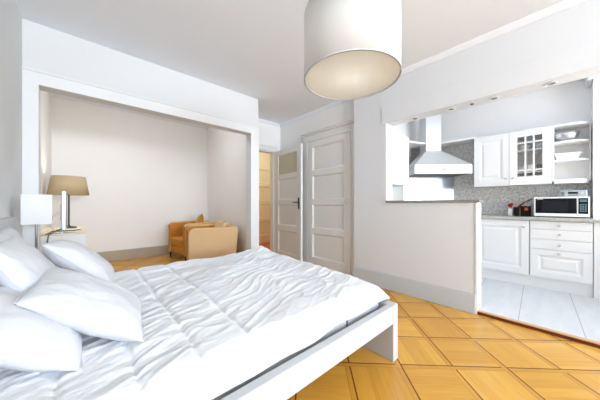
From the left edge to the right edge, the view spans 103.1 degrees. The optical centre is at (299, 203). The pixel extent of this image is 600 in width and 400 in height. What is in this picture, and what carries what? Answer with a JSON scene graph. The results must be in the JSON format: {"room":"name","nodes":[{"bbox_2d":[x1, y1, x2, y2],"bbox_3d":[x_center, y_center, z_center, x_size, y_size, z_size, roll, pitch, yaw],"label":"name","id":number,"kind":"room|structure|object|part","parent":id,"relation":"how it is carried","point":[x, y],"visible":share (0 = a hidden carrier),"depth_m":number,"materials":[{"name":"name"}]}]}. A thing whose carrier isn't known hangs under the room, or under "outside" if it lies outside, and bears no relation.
{"room":"studio apartment","nodes":[
{"label":"studio apartment","id":0,"kind":"room"},
{"bbox_2d":[0,0,51,236],"bbox_3d":[-0.407,-0.400,-0.215,0.100,3.000,11.430,0,0,-42],"label":"wall","id":1,"kind":"structure","parent":0,"point":[10,15],"depth_m":1.83,"materials":[{"name":"white paint"}]},
{"bbox_2d":[52,96,206,251],"bbox_3d":[-3.275,-0.400,4.970,2.836,3.000,0.100,0,0,-42],"label":"wall","id":2,"kind":"structure","parent":0,"point":[143,174],"depth_m":4.75,"materials":[{"name":"paint"}]},
{"bbox_2d":[96,245,176,261],"bbox_3d":[-3.232,1.000,4.921,2.636,0.200,0.030,0,0,-42],"label":"baseboard","id":3,"kind":"structure","parent":2,"relation":"attached to","point":[116,255],"depth_m":4.81,"materials":[{"name":"white wood"}]},
{"bbox_2d":[22,18,257,250],"bbox_3d":[-1.633,-0.268,2.935,2.526,2.735,0.140,0,0,-42],"label":"wall","id":4,"kind":"structure","parent":0,"point":[46,49],"depth_m":2.63,"materials":[{"name":"white paint"}]},
{"bbox_2d":[22,66,258,249],"bbox_3d":[-1.538,-0.052,2.904,2.426,2.305,0.034,0,0,-42],"label":"door frame","id":5,"kind":"structure","parent":4,"relation":"attached to","point":[32,79],"depth_m":2.34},
{"bbox_2d":[207,127,245,252],"bbox_3d":[-1.520,-0.400,4.851,0.097,3.000,2.570,0,0,-35],"label":"wall","id":6,"kind":"structure","parent":0,"point":[226,150],"depth_m":4.63,"materials":[{"name":"paint"}]},
{"bbox_2d":[258,122,279,166],"bbox_3d":[-0.696,-0.268,6.039,3.000,2.735,1.990,0,0,-42],"label":"wall","id":7,"kind":"structure","parent":0,"point":[268,134],"depth_m":4.82,"materials":[{"name":"white paint"}]},
{"bbox_2d":[259,165,269,242],"bbox_3d":[-0.908,0.000,7.016,1.500,2.200,0.040,0,0,-42],"label":"door","id":8,"kind":"structure","parent":7,"relation":"in","point":[264,171],"depth_m":6.91,"materials":[{"name":"wood"}]},
{"bbox_2d":[259,143,277,252],"bbox_3d":[-0.841,-0.033,4.616,0.910,2.265,0.160,0,0,-42],"label":"door frame","id":9,"kind":"structure","parent":7,"relation":"attached to","point":[271,150],"depth_m":4.84,"materials":[{"name":"white wood"}]},
{"bbox_2d":[275,144,302,260],"bbox_3d":[-0.251,0.018,4.471,0.101,2.140,0.853,0,0,-37],"label":"door","id":10,"kind":"structure","parent":7,"relation":"in","point":[288,161],"depth_m":4.44,"materials":[{"name":"white wood"}]},
{"bbox_3d":[-0.229,-0.757,4.488,0.008,0.370,0.623,0,0,-37],"label":"glass pane","id":11,"kind":"part","parent":10,"relation":"part of","materials":[{"name":"beige glass"}]},
{"bbox_2d":[16,0,584,128],"bbox_3d":[1.555,-1.768,1.638,5.496,0.265,11.530,0,0,-42],"label":"ceiling","id":12,"kind":"structure","parent":0,"point":[251,48],"depth_m":2.29,"materials":[{"name":"white paint"}]},
{"bbox_2d":[304,0,401,99],"bbox_3d":[0.282,-1.163,1.325,0.521,0.945,0.521,0,0,-42],"label":"pendant lamp","id":13,"kind":"object","parent":12,"relation":"hanging from","point":[352,48],"visible":1,"depth_m":1.14,"materials":[{"name":"white fabric"}]},
{"bbox_2d":[306,51,398,97],"bbox_3d":[0.282,-0.700,1.325,0.498,0.004,0.498,0,0,-42],"label":"diffuser","id":14,"kind":"object","parent":13,"relation":"attached to","point":[331,74],"depth_m":1.28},
{"bbox_2d":[258,0,587,127],"bbox_3d":[2.430,-1.610,1.089,1.000,0.050,9.540,0,0,-42],"label":"cove","id":15,"kind":"object","parent":12,"relation":"attached to","point":[565,4],"visible":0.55,"depth_m":2.36,"materials":[{"name":"white paint"}]},
{"bbox_2d":[280,100,353,149],"bbox_3d":[0.245,-0.268,4.307,0.100,2.735,2.040,0,0,-42],"label":"wall","id":16,"kind":"structure","parent":0,"point":[290,134],"depth_m":4.22,"materials":[{"name":"white paint"}]},
{"bbox_2d":[300,119,353,275],"bbox_3d":[0.436,-0.080,3.960,0.085,2.360,1.200,0,0,-42],"label":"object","id":17,"kind":"object","parent":16,"relation":"attached to","point":[346,126],"visible":0.52,"depth_m":3.93,"materials":[{"name":"white wood"}]},
{"bbox_2d":[307,131,350,273],"bbox_3d":[0.434,-0.020,3.951,0.091,2.170,0.948,0,0,-42],"label":"door","id":18,"kind":"structure","parent":16,"relation":"in","point":[329,158],"depth_m":3.95,"materials":[{"name":"white wood"}]},
{"bbox_2d":[109,241,599,399],"bbox_3d":[1.555,1.115,1.638,5.496,0.090,11.530,0,0,-42],"label":"floor","id":19,"kind":"structure","parent":0,"point":[445,352],"depth_m":1.73,"materials":[{"name":"brown wood"}]},
{"bbox_2d":[40,226,86,264],"bbox_3d":[-3.062,0.722,3.095,0.424,0.757,1.340,0,0,-42],"label":"base cabinet","id":20,"kind":"object","parent":19,"relation":"on","point":[80,237],"visible":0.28,"depth_m":2.69,"materials":[{"name":"white wood"}]},
{"bbox_2d":[46,228,61,242],"bbox_3d":[-2.659,0.656,2.598,0.017,0.789,0.172,0,0,13],"label":"cable","id":21,"kind":"object","parent":20,"relation":"hanging from","point":[61,228],"visible":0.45,"depth_m":2.55,"materials":[{"name":"black plastic"}]},
{"bbox_3d":[-2.618,0.466,2.608,0.410,0.228,0.018,0,0,-42],"label":"drawer","id":22,"kind":"part","parent":20,"relation":"part of","materials":[{"name":"white wood"}]},
{"bbox_2d":[46,229,80,234],"bbox_3d":[-2.630,0.315,2.649,0.287,0.053,0.032,0,0,-34],"label":"cable","id":23,"kind":"object","parent":20,"relation":"on","point":[77,229],"visible":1,"depth_m":2.65,"materials":[{"name":"black plastic"}]},
{"bbox_2d":[52,191,76,234],"bbox_3d":[-2.706,0.102,2.743,0.202,0.483,0.400,0,0,-42],"label":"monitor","id":24,"kind":"object","parent":20,"relation":"on","point":[64,206],"visible":0.95,"depth_m":2.62,"materials":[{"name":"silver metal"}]},
{"bbox_2d":[46,175,88,227],"bbox_3d":[-3.308,-0.025,3.412,0.444,0.735,0.444,0,0,-42],"label":"table lamp","id":25,"kind":"object","parent":20,"relation":"on","point":[73,185],"visible":0.88,"depth_m":3.28,"materials":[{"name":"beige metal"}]},
{"bbox_3d":[-3.308,-0.261,3.412,0.444,0.263,0.444,0,0,-42],"label":"lamp shade","id":26,"kind":"part","parent":25,"relation":"part of","materials":[{"name":"beige fabric"}]},
{"bbox_3d":[-3.308,0.057,3.412,0.018,0.513,0.018,0,0,-42],"label":"stem","id":27,"kind":"part","parent":25,"relation":"part of","materials":[{"name":"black metal"}]},
{"bbox_2d":[168,220,216,260],"bbox_3d":[-2.167,0.733,4.904,0.770,0.735,0.734,0,0,41],"label":"armchair","id":28,"kind":"object","parent":19,"relation":"on","point":[176,230],"visible":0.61,"depth_m":4.82,"materials":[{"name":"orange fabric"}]},
{"bbox_3d":[-2.189,0.890,4.878,0.600,0.120,0.625,0,0,41],"label":"seat","id":29,"kind":"part","parent":28,"relation":"part of","materials":[{"name":"fabric"}]},
{"bbox_3d":[-2.209,0.750,4.856,0.572,0.160,0.605,0,0,41],"label":"seat","id":30,"kind":"part","parent":28,"relation":"part of","materials":[{"name":"fabric"}]},
{"bbox_3d":[-2.424,0.667,5.130,0.085,0.605,0.728,0,0,41],"label":"arm","id":31,"kind":"part","parent":28,"relation":"part of","materials":[{"name":"beige fabric"}]},
{"bbox_2d":[195,214,203,222],"bbox_3d":[-2.044,0.420,4.805,0.185,0.447,0.466,0,0,-20],"label":"cushion","id":32,"kind":"object","parent":28,"relation":"on","point":[200,218],"visible":0.45,"depth_m":4.65,"materials":[{"name":"fabric"}]},
{"bbox_3d":[-1.906,0.667,4.682,0.085,0.605,0.728,0,0,41],"label":"arm","id":33,"kind":"part","parent":28,"relation":"part of","materials":[{"name":"beige fabric"}]},
{"bbox_2d":[0,217,397,399],"bbox_3d":[-0.648,0.595,1.657,2.052,1.010,1.747,0,0,-42],"label":"bed","id":34,"kind":"object","parent":19,"relation":"on","point":[375,329],"visible":0.29,"depth_m":1.21,"materials":[{"name":"white wood"}]},
{"bbox_3d":[-1.388,0.595,0.983,0.050,1.010,1.747,0,0,-42],"label":"headboard","id":35,"kind":"part","parent":34,"relation":"part of","materials":[{"name":"white metal"}]},
{"bbox_2d":[0,246,389,399],"bbox_3d":[-0.646,0.615,1.741,2.013,0.222,1.755,0,0,-42],"label":"duvet","id":36,"kind":"object","parent":34,"relation":"on","point":[210,325],"visible":0.78,"depth_m":1.16,"materials":[{"name":"fabric"}]},
{"bbox_2d":[0,226,22,240],"bbox_3d":[-1.568,0.360,1.304,0.177,0.444,0.592,0,0,-42],"label":"pillow","id":37,"kind":"object","parent":36,"relation":"on","point":[6,233],"visible":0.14,"depth_m":1.34,"materials":[{"name":"fabric"}]},
{"bbox_2d":[0,235,55,291],"bbox_3d":[-1.347,0.380,1.208,0.268,0.427,0.534,0,0,-38],"label":"pillow","id":38,"kind":"object","parent":36,"relation":"on","point":[22,265],"visible":0.4,"depth_m":1.05,"materials":[{"name":"fabric"}]},
{"bbox_2d":[0,286,81,371],"bbox_3d":[-1.119,0.476,0.955,0.367,0.282,0.614,0,0,-42],"label":"pillow","id":39,"kind":"object","parent":36,"relation":"on","point":[29,340],"visible":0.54,"depth_m":0.82,"materials":[{"name":"fabric"}]},
{"bbox_2d":[41,240,113,281],"bbox_3d":[-1.538,0.416,1.690,0.349,0.350,0.434,0,0,-36],"label":"pillow","id":40,"kind":"object","parent":36,"relation":"on","point":[66,254],"visible":0.72,"depth_m":1.55,"materials":[{"name":"fabric"}]},
{"bbox_2d":[13,268,144,341],"bbox_3d":[-0.964,0.446,1.092,0.573,0.259,0.385,0,0,-14],"label":"pillow","id":41,"kind":"object","parent":36,"relation":"on","point":[84,303],"visible":0.98,"depth_m":0.98,"materials":[{"name":"fabric"}]},
{"bbox_3d":[-0.658,0.767,1.646,1.902,0.174,1.569,0,0,-42],"label":"mattress","id":42,"kind":"part","parent":34,"relation":"part of","materials":[{"name":"white fabric"}]},
{"bbox_3d":[-0.084,0.774,1.024,1.934,0.128,0.045,0,0,-42],"label":"rail","id":43,"kind":"part","parent":34,"relation":"part of","materials":[{"name":"white wood"}]},
{"bbox_3d":[0.086,0.904,2.325,0.068,0.392,1.747,0,0,-42],"label":"footboard","id":44,"kind":"part","parent":34,"relation":"part of","materials":[{"name":"white wood"}]},
{"bbox_2d":[186,223,237,259],"bbox_3d":[-1.489,0.733,3.997,0.734,0.735,0.770,0,0,-27],"label":"armchair","id":45,"kind":"object","parent":19,"relation":"on","point":[202,240],"visible":0.69,"depth_m":3.65,"materials":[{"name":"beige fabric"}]},
{"bbox_2d":[214,219,226,226],"bbox_3d":[-1.349,0.460,3.950,0.194,0.417,0.432,0,0,-35],"label":"cushion","id":46,"kind":"object","parent":45,"relation":"on","point":[219,223],"visible":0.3,"depth_m":3.87,"materials":[{"name":"beige fabric"}]},
{"bbox_2d":[481,219,529,285],"bbox_3d":[2.971,0.641,3.493,0.613,0.858,0.602,0,0,-42],"label":"base cabinet","id":47,"kind":"object","parent":19,"relation":"on","point":[505,244],"visible":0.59,"depth_m":3.26,"materials":[{"name":"white wood"}]},
{"bbox_2d":[530,220,592,296],"bbox_3d":[3.349,0.641,3.078,0.613,0.858,0.521,0,0,-42],"label":"base cabinet","id":48,"kind":"object","parent":19,"relation":"on","point":[561,253],"visible":0.99,"depth_m":2.87,"materials":[{"name":"white wood"}]},
{"bbox_2d":[481,214,599,222],"bbox_3d":[2.584,0.190,3.053,1.762,0.040,2.757,0,0,-42],"label":"countertop","id":49,"kind":"structure","parent":48,"relation":"on","point":[483,216],"depth_m":3.00,"materials":[{"name":"stone"}]},
{"bbox_2d":[508,203,512,215],"bbox_3d":[3.077,0.077,3.483,0.064,0.185,0.064,0,0,-42],"label":"utensil crock","id":50,"kind":"object","parent":49,"relation":"on","point":[510,209],"visible":0.95,"depth_m":3.46,"materials":[{"name":"white ceramic"}]},
{"bbox_2d":[513,207,519,215],"bbox_3d":[3.119,0.107,3.430,0.090,0.125,0.065,0,0,-42],"label":"box","id":51,"kind":"object","parent":49,"relation":"on","point":[516,210],"visible":0.9,"depth_m":3.40,"materials":[{"name":"black plastic"}]},
{"bbox_2d":[520,206,530,215],"bbox_3d":[3.167,0.100,3.345,0.092,0.140,0.105,0,0,-42],"label":"canister","id":52,"kind":"object","parent":49,"relation":"on","point":[524,210],"visible":0.96,"depth_m":3.31,"materials":[{"name":"plastic"}]},
{"bbox_2d":[534,196,589,217],"bbox_3d":[3.398,0.040,3.113,0.343,0.260,0.474,0,0,-42],"label":"microwave","id":53,"kind":"object","parent":49,"relation":"on","point":[543,206],"visible":0.99,"depth_m":2.98,"materials":[{"name":"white metal"}]},
{"bbox_3d":[3.246,0.023,3.030,0.004,0.190,0.358,0,0,-42],"label":"door glass","id":54,"kind":"part","parent":53,"relation":"part of","materials":[{"name":"black glass"}]},
{"bbox_2d":[560,190,586,196],"bbox_3d":[3.423,-0.130,2.986,0.158,0.077,0.220,0,0,-42],"label":"radio","id":55,"kind":"object","parent":53,"relation":"on","point":[571,193],"visible":0.94,"depth_m":2.94,"materials":[{"name":"silver metal"}]},
{"bbox_3d":[3.400,0.023,2.861,0.004,0.190,0.076,0,0,-42],"label":"panel glass","id":56,"kind":"part","parent":53,"relation":"part of","materials":[{"name":"black glass"}]},
{"bbox_3d":[3.407,0.035,2.862,0.012,0.246,0.092,0,0,-42],"label":"control panel","id":57,"kind":"part","parent":53,"relation":"part of","materials":[{"name":"plastic"}]},
{"bbox_3d":[3.151,0.265,2.896,0.020,0.098,0.511,0,0,-42],"label":"drawer","id":58,"kind":"part","parent":48,"relation":"part of","materials":[{"name":"white wood"}]},
{"bbox_3d":[3.151,0.378,2.896,0.020,0.120,0.511,0,0,-42],"label":"drawer","id":59,"kind":"part","parent":48,"relation":"part of","materials":[{"name":"white wood"}]},
{"bbox_3d":[3.151,0.503,2.896,0.020,0.123,0.511,0,0,-42],"label":"drawer","id":60,"kind":"part","parent":48,"relation":"part of","materials":[{"name":"white wood"}]},
{"bbox_3d":[3.151,0.744,2.896,0.020,0.349,0.511,0,0,-42],"label":"drawer","id":61,"kind":"part","parent":48,"relation":"part of","materials":[{"name":"white wood"}]},
{"bbox_2d":[593,223,599,299],"bbox_3d":[3.633,0.641,2.561,0.280,0.858,0.618,0,0,-42],"label":"base cabinet","id":62,"kind":"object","parent":19,"relation":"on","point":[596,226],"visible":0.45,"depth_m":2.68,"materials":[{"name":"white wood"}]},
{"bbox_3d":[-2.061,0.805,1.992,0.403,0.510,0.400,0,0,-42],"label":"nightstand","id":63,"kind":"object","parent":19,"relation":"on","visible":0},
{"bbox_2d":[20,194,51,248],"bbox_3d":[-2.072,0.238,1.873,0.162,0.623,0.162,0,0,40],"label":"bedside lamp","id":64,"kind":"object","parent":63,"relation":"on","point":[36,209],"visible":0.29,"depth_m":1.82,"materials":[{"name":"white fabric"}]},
{"bbox_3d":[-2.072,0.041,1.873,0.162,0.228,0.162,0,0,40],"label":"lamp shade","id":65,"kind":"part","parent":64,"relation":"part of","materials":[{"name":"white fabric"}]},
{"bbox_3d":[-2.072,0.290,1.873,0.016,0.480,0.016,0,0,-42],"label":"stem","id":66,"kind":"part","parent":64,"relation":"part of","materials":[{"name":"silver metal"}]},
{"bbox_2d":[392,120,417,150],"bbox_3d":[1.616,-0.268,4.120,1.783,2.735,0.100,0,0,-42],"label":"wall","id":67,"kind":"structure","parent":0,"point":[409,129],"depth_m":4.44,"materials":[{"name":"white paint"}]},
{"bbox_2d":[392,131,408,186],"bbox_3d":[1.339,-0.647,3.569,0.615,0.745,0.316,0,0,-42],"label":"upper cabinet","id":68,"kind":"object","parent":67,"relation":"attached to","point":[400,143],"visible":0.52,"depth_m":3.47,"materials":[{"name":"white wood"}]},
{"bbox_2d":[404,177,453,199],"bbox_3d":[2.288,-0.215,4.237,0.861,0.769,0.011,0,0,3],"label":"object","id":69,"kind":"object","parent":67,"relation":"attached to","point":[419,188],"visible":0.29,"depth_m":4.23,"materials":[{"name":"metal"}]},
{"bbox_2d":[409,114,471,176],"bbox_3d":[2.265,-1.054,4.002,0.880,1.163,0.524,0,0,3],"label":"range hood","id":70,"kind":"object","parent":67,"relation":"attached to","point":[431,161],"visible":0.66,"depth_m":3.92,"materials":[{"name":"metal"}]},
{"bbox_2d":[354,0,599,293],"bbox_3d":[3.466,-0.268,0.740,0.337,2.735,7.630,0,0,-42],"label":"wall","id":71,"kind":"structure","parent":0,"point":[432,243],"depth_m":2.61,"materials":[{"name":"white paint"}]},
{"bbox_2d":[353,266,474,313],"bbox_3d":[1.264,1.000,2.917,0.018,0.200,1.447,0,0,-42],"label":"baseboard","id":72,"kind":"structure","parent":71,"relation":"attached to","point":[453,298],"depth_m":2.75,"materials":[{"name":"white wood"}]},
{"bbox_2d":[385,199,483,202],"bbox_3d":[1.514,-0.030,2.786,0.225,0.029,0.989,0,0,-42],"label":"ledge","id":73,"kind":"object","parent":71,"relation":"on","point":[473,200],"visible":1,"depth_m":2.64,"materials":[{"name":"stone"}]},
{"bbox_2d":[475,202,480,313],"bbox_3d":[1.823,0.542,2.442,0.182,1.115,0.020,0,0,-42],"label":"trim","id":74,"kind":"structure","parent":71,"relation":"attached to","point":[477,205],"depth_m":2.38,"materials":[{"name":"white wood"}]},
{"bbox_2d":[488,96,499,99],"bbox_3d":[1.913,-1.042,2.351,0.090,0.008,0.090,0,0,-42],"label":"light","id":75,"kind":"object","parent":71,"relation":"attached to","point":[494,97],"visible":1,"depth_m":2.35,"materials":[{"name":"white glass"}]},
{"bbox_2d":[477,310,599,348],"bbox_3d":[2.469,1.087,1.628,0.031,0.025,2.085,0,0,-42],"label":"trim","id":76,"kind":"structure","parent":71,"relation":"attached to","point":[478,313],"depth_m":2.04,"materials":[{"name":"brown wood"}]},
{"bbox_2d":[544,81,558,85],"bbox_3d":[2.174,-1.042,2.064,0.090,0.008,0.090,0,0,-42],"label":"light","id":77,"kind":"object","parent":71,"relation":"attached to","point":[551,83],"visible":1,"depth_m":2.06,"materials":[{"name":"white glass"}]},
{"bbox_2d":[418,79,590,214],"bbox_3d":[3.460,-0.268,3.493,0.100,2.735,3.510,0,0,-42],"label":"wall","id":78,"kind":"structure","parent":0,"point":[569,102],"depth_m":3.56,"materials":[{"name":"white paint"}]},
{"bbox_2d":[392,143,590,216],"bbox_3d":[2.378,-0.425,3.286,1.780,1.190,2.160,0,0,-42],"label":"wall","id":79,"kind":"structure","parent":78,"relation":"attached to","point":[496,199],"depth_m":3.83,"materials":[{"name":"grey stone"}]},
{"bbox_2d":[409,137,475,151],"bbox_3d":[2.211,-1.036,3.920,1.147,0.028,0.972,0,0,-42],"label":"ledge","id":80,"kind":"object","parent":79,"relation":"attached to","point":[413,145],"visible":0.53,"depth_m":4.03,"materials":[{"name":"white paint"}]},
{"bbox_2d":[474,133,511,187],"bbox_3d":[2.966,-0.642,3.671,0.365,0.755,0.414,0,0,-42],"label":"upper cabinet","id":81,"kind":"object","parent":78,"relation":"attached to","point":[491,153],"visible":0.94,"depth_m":3.56,"materials":[{"name":"white wood"}]},
{"bbox_2d":[509,126,551,186],"bbox_3d":[3.248,-0.642,3.361,0.365,0.755,0.420,0,0,-42],"label":"upper cabinet","id":82,"kind":"object","parent":78,"relation":"attached to","point":[533,156],"visible":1,"depth_m":3.30,"materials":[{"name":"white wood"}]},
{"bbox_2d":[517,145,530,149],"bbox_3d":[3.212,-0.792,3.423,0.150,0.075,0.149,0,0,-42],"label":"bowl","id":83,"kind":"object","parent":82,"relation":"on","point":[522,146],"visible":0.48,"depth_m":3.38,"materials":[{"name":"white ceramic"}]},
{"bbox_2d":[517,148,541,154],"bbox_3d":[3.269,-0.747,3.379,0.284,0.016,0.384,0,0,-42],"label":"shelf","id":84,"kind":"object","parent":82,"relation":"attached to","point":[538,151],"depth_m":3.40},
{"bbox_2d":[517,170,541,174],"bbox_3d":[3.269,-0.442,3.379,0.284,0.016,0.384,0,0,-42],"label":"shelf","id":85,"kind":"object","parent":82,"relation":"attached to","point":[530,172],"depth_m":3.39,"materials":[{"name":"white wood"}]},
{"bbox_2d":[531,143,541,147],"bbox_3d":[3.320,-0.792,3.305,0.170,0.075,0.169,0,0,-42],"label":"bowl","id":86,"kind":"object","parent":82,"relation":"on","point":[537,145],"visible":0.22,"depth_m":3.27,"materials":[{"name":"ceramic"}]},
{"bbox_2d":[552,122,590,184],"bbox_3d":[3.516,-0.642,3.091,0.332,0.755,0.332,0,0,-42],"label":"shelf","id":87,"kind":"object","parent":78,"relation":"attached to","point":[573,170],"visible":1,"depth_m":3.10,"materials":[{"name":"white wood"}]},
{"bbox_3d":[3.410,-0.657,3.207,0.332,0.725,0.018,0,0,-42],"label":"panel","id":88,"kind":"part","parent":87,"relation":"part of","materials":[{"name":"white wood"}]},
{"bbox_2d":[554,131,580,141],"bbox_3d":[3.470,-0.861,3.110,0.248,0.112,0.248,0,0,-42],"label":"mixing bowl","id":89,"kind":"object","parent":87,"relation":"on","point":[570,135],"visible":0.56,"depth_m":3.04,"materials":[{"name":"metal"}]},
{"bbox_2d":[554,151,582,159],"bbox_3d":[3.477,-0.614,3.110,0.270,0.088,0.149,0,0,42],"label":"baking dish","id":90,"kind":"object","parent":87,"relation":"on","point":[569,155],"visible":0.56,"depth_m":3.06,"materials":[{"name":"white ceramic"}]},
{"bbox_3d":[3.512,-1.010,3.083,0.315,0.020,0.302,0,0,-42],"label":"shelf","id":91,"kind":"part","parent":87,"relation":"part of","materials":[{"name":"white wood"}]},
{"bbox_3d":[3.512,-0.795,3.083,0.315,0.020,0.302,0,0,-42],"label":"shelf","id":92,"kind":"part","parent":87,"relation":"part of","materials":[{"name":"white wood"}]},
{"bbox_3d":[3.512,-0.560,3.083,0.315,0.020,0.302,0,0,-42],"label":"shelf","id":93,"kind":"part","parent":87,"relation":"part of","materials":[{"name":"white wood"}]},
{"bbox_3d":[3.512,-0.305,3.083,0.315,0.020,0.302,0,0,-42],"label":"shelf","id":94,"kind":"part","parent":87,"relation":"part of","materials":[{"name":"white wood"}]},
{"bbox_3d":[3.689,-0.657,3.033,0.120,0.725,0.012,0,0,-42],"label":"panel","id":95,"kind":"part","parent":87,"relation":"part of","materials":[{"name":"white wood"}]},
{"bbox_2d":[585,74,599,87],"bbox_3d":[4.034,-1.570,2.521,0.360,0.130,1.300,0,0,-42],"label":"trim","id":96,"kind":"structure","parent":78,"relation":"attached to","point":[588,80],"depth_m":2.92,"materials":[{"name":"white paint"}]},
{"bbox_2d":[591,77,599,217],"bbox_3d":[4.074,-0.268,2.521,0.300,2.735,1.245,0,0,-42],"label":"pier","id":97,"kind":"object","parent":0,"point":[595,87],"visible":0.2,"depth_m":2.87,"materials":[{"name":"white paint"}]}
]}

